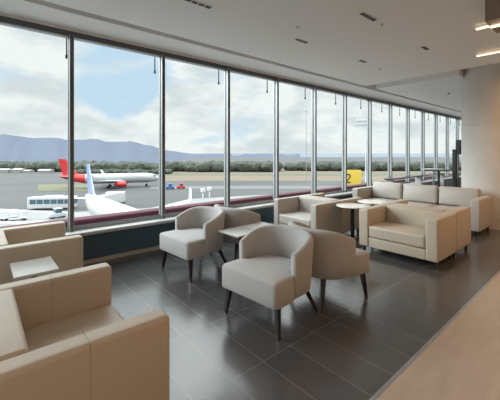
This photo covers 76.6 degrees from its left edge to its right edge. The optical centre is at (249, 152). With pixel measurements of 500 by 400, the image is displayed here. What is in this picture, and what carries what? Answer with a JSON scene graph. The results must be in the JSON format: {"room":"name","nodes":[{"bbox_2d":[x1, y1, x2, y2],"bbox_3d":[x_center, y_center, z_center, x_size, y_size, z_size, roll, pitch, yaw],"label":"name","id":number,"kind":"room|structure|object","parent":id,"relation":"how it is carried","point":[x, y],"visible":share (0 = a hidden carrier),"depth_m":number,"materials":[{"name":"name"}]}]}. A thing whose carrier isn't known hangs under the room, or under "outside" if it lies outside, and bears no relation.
{"room":"airport terminal","nodes":[
{"label":"airport terminal","id":0,"kind":"room"},
{"bbox_2d":[0,0,499,117],"bbox_3d":[5.585,-1.853,5.392,23.500,0.435,8.900,0,0,-41],"label":"ceiling","id":1,"kind":"structure","parent":0,"point":[258,36],"depth_m":4.53,"materials":[{"name":"white paint"}]},
{"bbox_2d":[185,0,212,8],"bbox_3d":[-0.577,-1.665,3.526,0.364,0.011,0.070,0,0,-41],"label":"ceiling vent","id":2,"kind":"object","parent":1,"relation":"in","point":[190,1],"visible":1,"depth_m":3.53,"materials":[{"name":"black metal"}]},
{"bbox_2d":[0,15,460,118],"bbox_3d":[2.722,-1.600,8.724,23.500,0.070,0.115,0,0,-41],"label":"trim","id":3,"kind":"structure","parent":1,"relation":"attached to","point":[2,18],"depth_m":5.14,"materials":[{"name":"grey metal"}]},
{"bbox_2d":[294,38,308,43],"bbox_3d":[0.768,-1.665,4.707,0.279,0.011,0.070,0,0,-41],"label":"ceiling vent","id":4,"kind":"object","parent":1,"relation":"in","point":[296,39],"visible":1,"depth_m":4.68,"materials":[{"name":"black metal"}]},
{"bbox_2d":[358,11,377,21],"bbox_3d":[1.446,-1.665,3.872,0.364,0.011,0.070,0,0,-41],"label":"ceiling vent","id":5,"kind":"object","parent":1,"relation":"in","point":[364,14],"visible":1,"depth_m":3.85,"materials":[{"name":"black metal"}]},
{"bbox_2d":[476,23,489,29],"bbox_3d":[3.437,-1.644,3.626,0.044,0.052,1.420,0,0,-41],"label":"ceiling light","id":6,"kind":"object","parent":1,"relation":"attached to","point":[482,26],"visible":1,"depth_m":4.11,"materials":[{"name":"white paint"}]},
{"bbox_2d":[477,49,499,56],"bbox_3d":[4.376,-1.644,4.650,0.044,0.052,1.750,0,0,-41],"label":"ceiling light","id":7,"kind":"object","parent":1,"relation":"attached to","point":[496,50],"visible":1,"depth_m":5.18,"materials":[{"name":"white paint"}]},
{"bbox_2d":[485,0,499,32],"bbox_3d":[3.717,-1.535,2.357,0.490,0.270,3.130,0,0,-41],"label":"ceiling","id":8,"kind":"structure","parent":1,"relation":"attached to","point":[492,7],"depth_m":3.35,"materials":[{"name":"brown"}]},
{"bbox_2d":[490,21,499,27],"bbox_3d":[3.015,-1.374,2.920,0.044,0.052,1.300,0,0,-41],"label":"ceiling light","id":9,"kind":"object","parent":8,"relation":"attached to","point":[497,23],"visible":1,"depth_m":3.38,"materials":[{"name":"white paint"}]},
{"bbox_2d":[82,177,460,260],"bbox_3d":[2.704,1.383,8.745,23.500,0.575,0.060,0,0,-41],"label":"wall","id":10,"kind":"structure","parent":0,"point":[120,241],"depth_m":4.83,"materials":[{"name":"blue"}]},
{"bbox_2d":[65,176,460,236],"bbox_3d":[2.789,1.073,8.646,23.500,0.045,0.280,0,0,-41],"label":"window sill","id":11,"kind":"structure","parent":10,"relation":"on","point":[84,232],"depth_m":4.78,"materials":[{"name":"metal"}]},
{"bbox_2d":[0,21,68,231],"bbox_3d":[-2.985,-0.355,3.920,1.354,2.810,0.363,0,0,-41],"label":"window","id":12,"kind":"structure","parent":11,"relation":"on","point":[1,22],"depth_m":4.04,"materials":[{"name":"silver metal"}]},
{"bbox_2d":[68,34,160,231],"bbox_3d":[-1.994,-0.355,4.771,1.354,2.810,0.363,0,0,-41],"label":"window","id":13,"kind":"structure","parent":11,"relation":"on","point":[71,38],"depth_m":4.23,"materials":[{"name":"silver metal"}]},
{"bbox_2d":[159,54,226,218],"bbox_3d":[-1.004,-0.355,5.622,1.354,2.810,0.363,0,0,-41],"label":"window","id":14,"kind":"structure","parent":11,"relation":"on","point":[163,57],"depth_m":5.07,"materials":[{"name":"silver metal"}]},
{"bbox_2d":[224,68,275,207],"bbox_3d":[-0.014,-0.355,6.473,1.354,2.810,0.363,0,0,-41],"label":"window","id":15,"kind":"structure","parent":11,"relation":"on","point":[228,71],"depth_m":5.94,"materials":[{"name":"silver metal"}]},
{"bbox_2d":[273,79,313,198],"bbox_3d":[0.976,-0.355,7.324,1.354,2.810,0.363,0,0,-41],"label":"window","id":16,"kind":"structure","parent":11,"relation":"on","point":[275,83],"depth_m":6.79,"materials":[{"name":"silver metal"}]},
{"bbox_2d":[311,87,343,194],"bbox_3d":[1.966,-0.355,8.174,1.354,2.810,0.363,0,0,-41],"label":"window","id":17,"kind":"structure","parent":11,"relation":"on","point":[313,91],"depth_m":7.65,"materials":[{"name":"silver metal"}]},
{"bbox_2d":[342,94,368,191],"bbox_3d":[2.957,-0.355,9.025,1.354,2.810,0.363,0,0,-41],"label":"window","id":18,"kind":"structure","parent":11,"relation":"on","point":[344,97],"depth_m":8.49,"materials":[{"name":"silver metal"}]},
{"bbox_2d":[367,99,389,185],"bbox_3d":[3.947,-0.355,9.876,1.354,2.810,0.363,0,0,-41],"label":"window","id":19,"kind":"structure","parent":11,"relation":"on","point":[369,103],"depth_m":9.34,"materials":[{"name":"silver metal"}]},
{"bbox_2d":[388,104,407,183],"bbox_3d":[4.937,-0.355,10.727,1.354,2.810,0.363,0,0,-41],"label":"window","id":20,"kind":"structure","parent":11,"relation":"on","point":[390,105],"depth_m":10.20,"materials":[{"name":"silver metal"}]},
{"bbox_2d":[405,108,422,182],"bbox_3d":[5.927,-0.355,11.578,1.354,2.810,0.363,0,0,-41],"label":"window","id":21,"kind":"structure","parent":11,"relation":"on","point":[407,111],"depth_m":11.05,"materials":[{"name":"silver metal"}]},
{"bbox_2d":[421,111,435,180],"bbox_3d":[6.917,-0.355,12.428,1.354,2.810,0.363,0,0,-41],"label":"window","id":22,"kind":"structure","parent":11,"relation":"on","point":[423,112],"depth_m":11.90,"materials":[{"name":"silver metal"}]},
{"bbox_2d":[434,114,447,178],"bbox_3d":[7.908,-0.355,13.279,1.354,2.810,0.363,0,0,-41],"label":"window","id":23,"kind":"structure","parent":11,"relation":"on","point":[436,115],"depth_m":12.75,"materials":[{"name":"silver metal"}]},
{"bbox_2d":[445,116,456,177],"bbox_3d":[8.898,-0.355,14.130,1.354,2.810,0.363,0,0,-41],"label":"window","id":24,"kind":"structure","parent":11,"relation":"on","point":[448,117],"depth_m":13.62,"materials":[{"name":"silver metal"}]},
{"bbox_2d":[455,118,460,175],"bbox_3d":[9.888,-0.355,14.981,1.354,2.810,0.363,0,0,-41],"label":"window","id":25,"kind":"structure","parent":11,"relation":"on","point":[457,121],"depth_m":14.47,"materials":[{"name":"silver metal"}]},
{"bbox_2d":[83,185,460,264],"bbox_3d":[2.729,1.323,8.716,23.500,0.455,0.015,0,0,-41],"label":"baseboard","id":26,"kind":"structure","parent":10,"relation":"attached to","point":[114,256],"depth_m":4.71,"materials":[{"name":"beige"}]},
{"bbox_2d":[83,186,499,399],"bbox_3d":[5.585,1.609,5.392,23.500,0.122,8.900,0,0,-41],"label":"floor","id":27,"kind":"structure","parent":0,"point":[349,349],"depth_m":2.78,"materials":[{"name":"tile"}]},
{"bbox_2d":[10,256,58,279],"bbox_3d":[-1.837,1.255,2.694,0.305,0.590,0.420,0,0,-41],"label":"side table","id":28,"kind":"object","parent":27,"relation":"on","point":[32,268],"visible":0.56,"depth_m":2.65,"materials":[{"name":"stone"}]},
{"bbox_2d":[0,221,82,284],"bbox_3d":[-2.327,1.198,3.353,0.800,0.704,1.000,0,0,-41],"label":"leather armchair","id":29,"kind":"object","parent":27,"relation":"on","point":[27,242],"visible":0.57,"depth_m":3.13,"materials":[{"name":"beige leather"}]},
{"bbox_2d":[0,263,169,399],"bbox_3d":[-1.072,1.198,1.815,0.800,0.704,1.091,0,0,-41],"label":"leather armchair","id":30,"kind":"object","parent":27,"relation":"on","point":[62,337],"visible":1,"depth_m":1.57,"materials":[{"name":"beige leather"}]},
{"bbox_2d":[24,305,124,351],"bbox_3d":[-0.997,1.212,1.879,0.594,0.199,0.824,0,0,-41],"label":"seat cushion","id":31,"kind":"object","parent":30,"relation":"on","point":[52,329],"depth_m":2.07,"materials":[{"name":"beige leather"}]},
{"bbox_2d":[160,206,226,281],"bbox_3d":[-0.723,1.165,4.275,0.741,0.781,0.754,0,0,-45],"label":"tub chair","id":32,"kind":"object","parent":27,"relation":"on","point":[196,234],"visible":1,"depth_m":4.08,"materials":[{"name":"beige fabric"}]},
{"bbox_2d":[210,204,259,259],"bbox_3d":[-0.164,1.165,4.790,0.741,0.781,0.754,0,0,-41],"label":"tub chair","id":33,"kind":"object","parent":27,"relation":"on","point":[234,217],"visible":0.5,"depth_m":4.44,"materials":[{"name":"beige fabric"}]},
{"bbox_2d":[219,226,252,240],"bbox_3d":[-0.119,1.260,3.952,0.390,0.580,0.390,0,0,-41],"label":"side table","id":34,"kind":"object","parent":27,"relation":"on","point":[239,232],"visible":0.42,"depth_m":3.91,"materials":[{"name":"stone"}]},
{"bbox_2d":[244,222,273,228],"bbox_3d":[0.173,1.260,4.203,0.360,0.580,0.390,0,0,-41],"label":"side table","id":35,"kind":"object","parent":27,"relation":"on","point":[255,225],"visible":0.17,"depth_m":4.30,"materials":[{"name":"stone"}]},
{"bbox_2d":[222,225,317,340],"bbox_3d":[0.221,1.165,3.076,0.754,0.781,0.741,0,0,44],"label":"tub chair","id":36,"kind":"object","parent":27,"relation":"on","point":[273,268],"visible":1,"depth_m":2.91,"materials":[{"name":"beige fabric"}]},
{"bbox_2d":[274,196,340,232],"bbox_3d":[1.040,1.203,5.818,0.720,0.694,1.000,0,0,-41],"label":"leather armchair","id":37,"kind":"object","parent":27,"relation":"on","point":[317,213],"visible":0.63,"depth_m":5.65,"materials":[{"name":"beige leather"}]},
{"bbox_2d":[279,211,310,226],"bbox_3d":[0.984,1.212,5.769,0.564,0.199,0.734,0,0,-41],"label":"seat cushion","id":38,"kind":"object","parent":37,"relation":"on","point":[304,217],"depth_m":5.72,"materials":[{"name":"beige leather"}]},
{"bbox_2d":[288,221,368,310],"bbox_3d":[0.813,1.165,3.531,0.741,0.781,0.754,0,0,-33],"label":"tub chair","id":39,"kind":"object","parent":27,"relation":"on","point":[336,256],"visible":0.74,"depth_m":3.19,"materials":[{"name":"beige fabric"}]},
{"bbox_2d":[300,193,361,233],"bbox_3d":[1.590,1.203,6.290,0.720,0.694,1.000,0,0,-41],"label":"leather armchair","id":40,"kind":"object","parent":27,"relation":"on","point":[345,213],"visible":0.37,"depth_m":5.86,"materials":[{"name":"beige leather"}]},
{"bbox_2d":[336,203,368,246],"bbox_3d":[1.750,1.220,5.406,0.540,0.660,0.540,0,0,-41],"label":"round table","id":41,"kind":"object","parent":27,"relation":"on","point":[352,206],"visible":0.65,"depth_m":5.38,"materials":[{"name":"white laminate"}]},
{"bbox_2d":[357,197,396,205],"bbox_3d":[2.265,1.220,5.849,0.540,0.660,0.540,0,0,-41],"label":"round table","id":42,"kind":"object","parent":27,"relation":"on","point":[372,202],"visible":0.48,"depth_m":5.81,"materials":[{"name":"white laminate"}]},
{"bbox_2d":[359,204,455,268],"bbox_3d":[2.364,1.210,4.813,0.720,0.679,1.140,0,0,-41],"label":"leather armchair","id":43,"kind":"object","parent":27,"relation":"on","point":[425,234],"visible":1,"depth_m":4.62,"materials":[{"name":"beige leather"}]},
{"bbox_2d":[369,221,425,247],"bbox_3d":[2.308,1.212,4.765,0.564,0.199,0.814,0,0,-41],"label":"seat cushion","id":44,"kind":"object","parent":43,"relation":"on","point":[404,234],"depth_m":4.65,"materials":[{"name":"beige leather"}]},
{"bbox_2d":[384,173,445,185],"bbox_3d":[5.747,1.155,10.805,4.400,0.790,0.260,0,0,-41],"label":"bar table","id":45,"kind":"object","parent":27,"relation":"on","point":[418,178],"depth_m":10.76,"materials":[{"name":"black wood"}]},
{"bbox_2d":[384,173,445,179],"bbox_3d":[5.747,0.775,10.805,4.400,0.030,0.260,0,0,-41],"label":"countertop","id":46,"kind":"structure","parent":45,"relation":"on","point":[393,178],"depth_m":10.24,"materials":[{"name":"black wood"}]},
{"bbox_2d":[353,181,492,236],"bbox_3d":[3.702,1.135,7.070,0.930,0.830,2.600,0,0,-41],"label":"sofa","id":47,"kind":"object","parent":27,"relation":"on","point":[444,197],"visible":0.52,"depth_m":6.85,"materials":[{"name":"beige leather"}]},
{"bbox_2d":[372,181,403,198],"bbox_3d":[3.396,0.920,7.818,0.244,0.399,0.743,0,0,-41],"label":"cushion","id":48,"kind":"object","parent":47,"relation":"on","point":[383,190],"depth_m":7.72,"materials":[{"name":"beige leather"}]},
{"bbox_2d":[403,184,438,203],"bbox_3d":[3.895,0.920,7.236,0.244,0.399,0.743,0,0,-41],"label":"cushion","id":49,"kind":"object","parent":47,"relation":"on","point":[427,194],"depth_m":7.12,"materials":[{"name":"beige leather"}]},
{"bbox_2d":[408,201,438,206],"bbox_3d":[3.642,1.212,7.018,0.764,0.199,0.759,0,0,-41],"label":"seat cushion","id":50,"kind":"object","parent":47,"relation":"on","point":[419,203],"depth_m":6.98,"materials":[{"name":"beige leather"}]},
{"bbox_2d":[433,204,457,209],"bbox_3d":[4.141,1.212,6.437,0.764,0.199,0.759,0,0,-41],"label":"seat cushion","id":51,"kind":"object","parent":47,"relation":"on","point":[444,206],"depth_m":6.62,"materials":[{"name":"beige leather"}]},
{"bbox_2d":[439,186,480,206],"bbox_3d":[4.395,0.920,6.655,0.244,0.399,0.743,0,0,-41],"label":"cushion","id":52,"kind":"object","parent":47,"relation":"on","point":[448,196],"depth_m":6.60,"materials":[{"name":"beige leather"}]},
{"bbox_2d":[382,199,470,257],"bbox_3d":[2.918,1.203,5.289,0.720,0.694,1.140,0,0,-41],"label":"leather armchair","id":53,"kind":"object","parent":27,"relation":"on","point":[463,213],"visible":0.34,"depth_m":4.89,"materials":[{"name":"beige leather"}]},
{"bbox_2d":[422,168,436,185],"bbox_3d":[6.053,1.035,10.448,0.600,1.030,0.500,0,0,-41],"label":"bar table","id":54,"kind":"object","parent":27,"relation":"on","point":[433,172],"visible":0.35,"depth_m":10.44,"materials":[{"name":"silver metal"}]},
{"bbox_2d":[369,271,499,399],"bbox_3d":[5.222,1.608,5.815,23.500,0.124,0.025,0,0,-41],"label":"trim","id":55,"kind":"structure","parent":27,"relation":"on","point":[442,329],"depth_m":2.53,"materials":[{"name":"silver metal"}]},
{"bbox_2d":[424,169,453,186],"bbox_3d":[5.564,1.020,9.329,0.600,1.060,0.600,0,0,-41],"label":"bar table","id":56,"kind":"object","parent":27,"relation":"on","point":[438,170],"visible":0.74,"depth_m":9.30,"materials":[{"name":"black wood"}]},
{"bbox_2d":[452,149,457,186],"bbox_3d":[6.232,0.720,9.626,0.360,1.660,0.300,0,0,-41],"label":"display totem","id":57,"kind":"object","parent":27,"relation":"on","point":[454,151],"visible":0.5,"depth_m":9.59,"materials":[{"name":"black metal"}]},
{"bbox_2d":[456,140,460,186],"bbox_3d":[7.211,0.550,10.942,0.280,2.000,0.280,0,0,-41],"label":"loudspeaker","id":58,"kind":"object","parent":27,"relation":"on","point":[458,142],"visible":0.56,"depth_m":10.90,"materials":[{"name":"black"}]},
{"bbox_2d":[461,63,499,229],"bbox_3d":[5.327,-0.210,6.904,1.200,3.520,1.200,0,0,-41],"label":"wall","id":59,"kind":"structure","parent":27,"relation":"on","point":[480,85],"depth_m":6.56,"materials":[{"name":"white paint"}]},
{"bbox_3d":[5.050,8.050,11.999,31.700,11.800,1.780,0,0,-41],"label":"facade","id":60,"kind":"object","parent":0,"visible":0},
{"bbox_3d":[5.109,2.000,12.083,31.500,0.300,1.830,0,0,-41],"label":"roof","id":61,"kind":"structure","parent":60,"relation":"on","visible":0},
{"bbox_3d":[4.683,1.582,12.580,31.500,0.535,0.220,0,0,-41],"label":"wall","id":62,"kind":"structure","parent":61,"relation":"on","visible":0},
{"bbox_2d":[0,172,460,227],"bbox_3d":[4.683,1.260,12.580,31.500,0.110,0.300,0,0,-41],"label":"coping","id":63,"kind":"object","parent":62,"relation":"on","point":[93,219],"visible":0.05,"depth_m":7.02,"materials":[{"name":"red"}]},
{"label":"outside","id":64,"kind":"structure","parent":0,"visible":0},
{"bbox_2d":[191,154,460,156],"bbox_3d":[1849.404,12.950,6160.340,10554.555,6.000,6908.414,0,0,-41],"label":"hills","id":65,"kind":"structure","parent":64,"point":[301,155],"depth_m":1641.76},
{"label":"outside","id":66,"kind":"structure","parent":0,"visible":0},
{"bbox_2d":[0,134,299,162],"bbox_3d":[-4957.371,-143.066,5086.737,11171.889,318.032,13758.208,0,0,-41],"label":"mountain range","id":67,"kind":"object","parent":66,"point":[12,148],"visible":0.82,"depth_m":840.48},
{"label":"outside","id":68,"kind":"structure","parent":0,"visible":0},
{"bbox_2d":[0,153,460,211],"bbox_3d":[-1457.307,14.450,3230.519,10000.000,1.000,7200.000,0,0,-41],"label":"asphalt","id":69,"kind":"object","parent":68,"point":[15,188],"visible":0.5,"depth_m":135.95,"materials":[{"name":"grey asphalt"}]},
{"bbox_2d":[0,169,10,172],"bbox_3d":[-172.441,12.450,222.000,9.400,3.000,6.600,0,0,0],"label":"shed","id":70,"kind":"object","parent":69,"relation":"on","point":[1,170],"visible":0.79,"depth_m":219.33,"materials":[{"name":"grey metal"}]},
{"bbox_2d":[11,168,25,172],"bbox_3d":[-161.926,12.350,222.000,6.400,3.200,6.600,0,0,0],"label":"shed","id":71,"kind":"object","parent":69,"relation":"on","point":[15,170],"visible":0.84,"depth_m":219.22,"materials":[{"name":"grey metal"}]},
{"bbox_2d":[23,170,34,172],"bbox_3d":[-154.916,12.850,222.000,4.400,2.200,6.600,0,0,0],"label":"shed","id":72,"kind":"object","parent":69,"relation":"on","point":[24,171],"visible":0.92,"depth_m":219.65,"materials":[{"name":"grey metal"}]},
{"bbox_2d":[37,169,53,172],"bbox_3d":[-143.000,12.650,222.000,8.400,2.600,6.600,0,0,0],"label":"shed","id":73,"kind":"object","parent":69,"relation":"on","point":[39,170],"visible":0.92,"depth_m":219.01,"materials":[{"name":"grey metal"}]},
{"bbox_2d":[27,195,77,209],"bbox_3d":[-49.141,12.275,79.000,10.640,3.350,2.760,0,0,-8],"label":"bus","id":74,"kind":"object","parent":69,"relation":"on","point":[47,201],"visible":0.86,"depth_m":77.63,"materials":[{"name":"grey paint"}]},
{"bbox_2d":[38,184,87,190],"bbox_3d":[-75.178,13.925,129.231,20.921,0.050,41.103,0,0,-41],"label":"grass infield","id":75,"kind":"structure","parent":69,"relation":"on","point":[41,187],"depth_m":127.59,"materials":[{"name":"plant"}]},
{"bbox_2d":[58,159,158,188],"bbox_3d":[-55.916,8.150,127.950,37.700,11.600,34.600,0,0,-20],"label":"airliner","id":76,"kind":"object","parent":69,"relation":"on","point":[120,179],"visible":0.94,"depth_m":125.48,"materials":[{"name":"painted metal"},{"name":"glass"},{"name":"rubber"}]},
{"bbox_2d":[104,191,125,203],"bbox_3d":[-36.562,12.150,83.873,6.330,3.600,2.450,0,0,-8],"label":"truck","id":77,"kind":"object","parent":69,"relation":"on","point":[120,197],"visible":0.39,"depth_m":82.98,"materials":[{"name":"grey paint"}]},
{"bbox_2d":[0,194,269,226],"bbox_3d":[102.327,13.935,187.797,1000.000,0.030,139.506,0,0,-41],"label":"apron concrete","id":78,"kind":"object","parent":69,"relation":"on","point":[32,216],"visible":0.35,"depth_m":72.27,"materials":[{"name":"grey concrete"}]},
{"bbox_2d":[0,209,18,220],"bbox_3d":[-50.224,12.950,66.000,1.560,2.000,3.000,0,0,19],"label":"cart","id":79,"kind":"object","parent":78,"relation":"on","point":[13,216],"visible":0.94,"depth_m":65.82,"materials":[{"name":"grey metal"}]},
{"bbox_2d":[8,210,27,220],"bbox_3d":[-47.616,12.950,65.000,1.560,2.000,3.000,0,0,39],"label":"cart","id":80,"kind":"object","parent":78,"relation":"on","point":[24,217],"visible":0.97,"depth_m":64.69,"materials":[{"name":"grey metal"}]},
{"bbox_2d":[0,209,67,213],"bbox_3d":[-57.492,13.925,77.169,20.351,0.050,28.906,0,0,-41],"label":"road marking","id":81,"kind":"object","parent":78,"relation":"on","point":[0,209],"depth_m":75.25,"materials":[{"name":"grey paint"}]},
{"bbox_2d":[47,207,66,218],"bbox_3d":[-41.440,12.900,68.000,1.700,2.100,3.200,0,0,39],"label":"tug","id":82,"kind":"object","parent":78,"relation":"on","point":[57,212],"visible":1,"depth_m":67.55,"materials":[{"name":"grey metal"}]},
{"bbox_2d":[0,164,191,224],"bbox_3d":[-22.418,8.150,52.790,34.600,11.600,37.700,0,0,-41],"label":"airliner","id":83,"kind":"object","parent":78,"relation":"on","point":[96,204],"visible":0.18,"depth_m":56.17,"materials":[{"name":"painted metal"},{"name":"glass"},{"name":"rubber"}]},
{"bbox_2d":[201,188,204,198],"bbox_3d":[-14.098,12.300,95.000,1.200,3.300,0.900,0,0,-41],"label":"post","id":84,"kind":"object","parent":78,"relation":"on","point":[202,189],"visible":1,"depth_m":94.82,"materials":[{"name":"grey metal"}]},
{"bbox_2d":[347,170,360,184],"bbox_3d":[9.686,7.780,30.009,1.658,12.340,0.262,0,0,0],"label":"board","id":85,"kind":"object","parent":78,"relation":"on","point":[353,176],"visible":0.4,"depth_m":29.94,"materials":[{"name":"yellow"}]},
{"bbox_2d":[0,160,282,171],"bbox_3d":[-109.575,10.303,246.969,209.525,9.977,189.912,0,0,-41],"label":"tree belt","id":86,"kind":"object","parent":69,"relation":"on","point":[189,166],"visible":0.65,"depth_m":231.83,"materials":[{"name":"green plant"}]},
{"bbox_2d":[150,186,336,188],"bbox_3d":[26.770,13.925,131.173,110.406,0.050,94.094,0,0,-41],"label":"taxiway","id":87,"kind":"structure","parent":69,"relation":"on","point":[151,187],"depth_m":127.59,"materials":[{"name":"grey asphalt"}]},
{"bbox_2d":[177,183,184,188],"bbox_3d":[-27.016,12.900,124.000,3.200,2.100,1.700,0,0,-11],"label":"tug","id":88,"kind":"object","parent":87,"relation":"on","point":[181,184],"visible":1,"depth_m":123.24,"materials":[{"name":"red metal"}]},
{"bbox_2d":[35,170,460,172],"bbox_3d":[8.692,13.920,259.315,423.229,0.060,365.140,0,0,-41],"label":"verge","id":89,"kind":"structure","parent":69,"relation":"on","point":[280,171],"depth_m":225.58,"materials":[{"name":"green plant"}]},
{"bbox_2d":[74,168,172,173],"bbox_3d":[-86.928,12.525,216.871,53.863,3.891,58.294,0,0,-41],"label":"belt","id":90,"kind":"object","parent":89,"relation":"on","point":[112,170],"visible":0.73,"depth_m":210.08,"materials":[{"name":"green plant"}]},
{"bbox_2d":[157,175,410,180],"bbox_3d":[20.807,13.925,185.196,142.868,0.050,124.856,0,0,-41],"label":"dry infield","id":91,"kind":"object","parent":69,"relation":"on","point":[167,177],"visible":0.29,"depth_m":179.67,"materials":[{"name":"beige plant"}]},
{"bbox_2d":[305,111,306,178],"bbox_3d":[30.221,-4.250,170.000,1.200,36.400,0.600,0,0,-41],"label":"mast","id":92,"kind":"object","parent":91,"relation":"on","point":[305,111],"visible":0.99,"depth_m":169.90,"materials":[{"name":"grey metal"}]},
{"bbox_2d":[155,173,419,174],"bbox_3d":[23.842,13.925,214.610,147.269,0.050,127.309,0,0,-41],"label":"grass verge","id":93,"kind":"structure","parent":69,"relation":"on","point":[171,173],"depth_m":204.74,"materials":[{"name":"green plant"}]},
{"bbox_2d":[356,120,366,182],"bbox_3d":[53.090,-0.915,149.985,5.820,29.730,0.670,0,0,0],"label":"floodlight mast","id":94,"kind":"object","parent":69,"relation":"on","point":[365,121],"visible":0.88,"depth_m":149.83,"materials":[{"name":"grey metal"}]},
{"bbox_2d":[283,160,460,170],"bbox_3d":[104.660,10.538,255.797,126.870,9.327,106.472,0,0,-41],"label":"tree belt","id":95,"kind":"object","parent":69,"relation":"on","point":[322,165],"visible":0.59,"depth_m":243.91,"materials":[{"name":"green plant"}]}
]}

